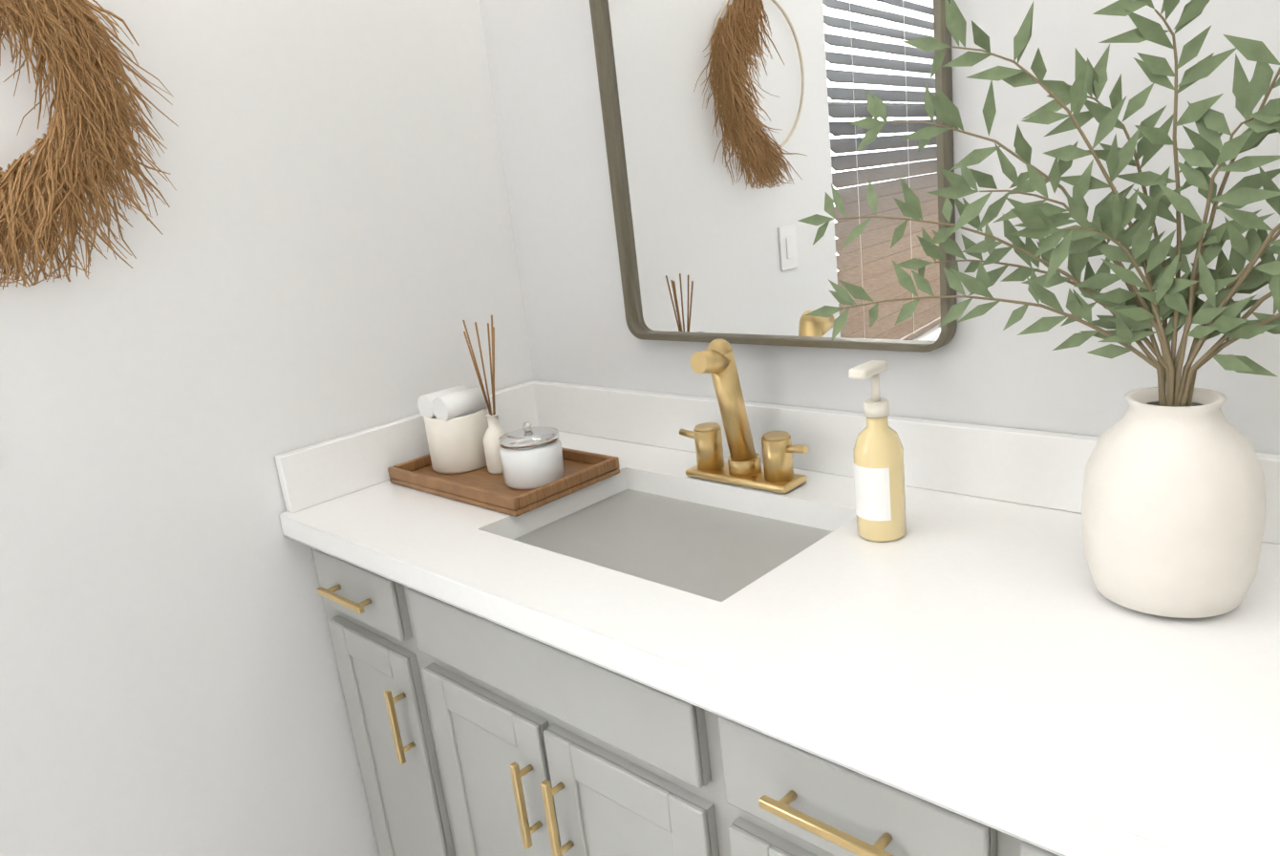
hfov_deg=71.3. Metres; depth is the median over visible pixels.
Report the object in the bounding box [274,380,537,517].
backsplash
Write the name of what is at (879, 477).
soap bottle
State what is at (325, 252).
wall
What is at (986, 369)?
wall
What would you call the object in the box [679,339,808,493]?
faucet
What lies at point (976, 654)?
countertop
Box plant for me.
[798,0,1279,406]
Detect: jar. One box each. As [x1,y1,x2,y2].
[417,384,488,473]
[498,421,565,490]
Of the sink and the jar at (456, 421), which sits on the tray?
the jar at (456, 421)
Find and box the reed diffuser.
[462,315,507,473]
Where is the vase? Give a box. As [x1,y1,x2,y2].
[1081,385,1265,618]
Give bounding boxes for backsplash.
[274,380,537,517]
[533,380,1279,544]
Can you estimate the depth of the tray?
1.50 m
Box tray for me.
[387,447,619,516]
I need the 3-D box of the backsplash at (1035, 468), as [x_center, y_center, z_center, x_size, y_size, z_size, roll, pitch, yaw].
[0.652,0.072,1.067,2.402,0.100,0.021,8,21,43]
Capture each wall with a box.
[0,0,533,855]
[479,0,1279,454]
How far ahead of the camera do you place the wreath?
1.20 m
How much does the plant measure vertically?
0.480 m
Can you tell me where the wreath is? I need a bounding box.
[0,0,177,289]
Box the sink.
[495,475,839,597]
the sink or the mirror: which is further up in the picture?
the mirror
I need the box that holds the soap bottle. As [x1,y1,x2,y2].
[848,360,906,541]
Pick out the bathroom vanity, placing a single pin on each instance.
(476, 731)
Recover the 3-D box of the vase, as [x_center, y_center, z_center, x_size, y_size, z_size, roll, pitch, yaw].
[0.533,0.071,0.898,0.160,0.212,0.160,8,21,43]
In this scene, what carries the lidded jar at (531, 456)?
on the tray
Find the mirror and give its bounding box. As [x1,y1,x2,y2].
[589,0,957,352]
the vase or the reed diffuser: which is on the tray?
the reed diffuser

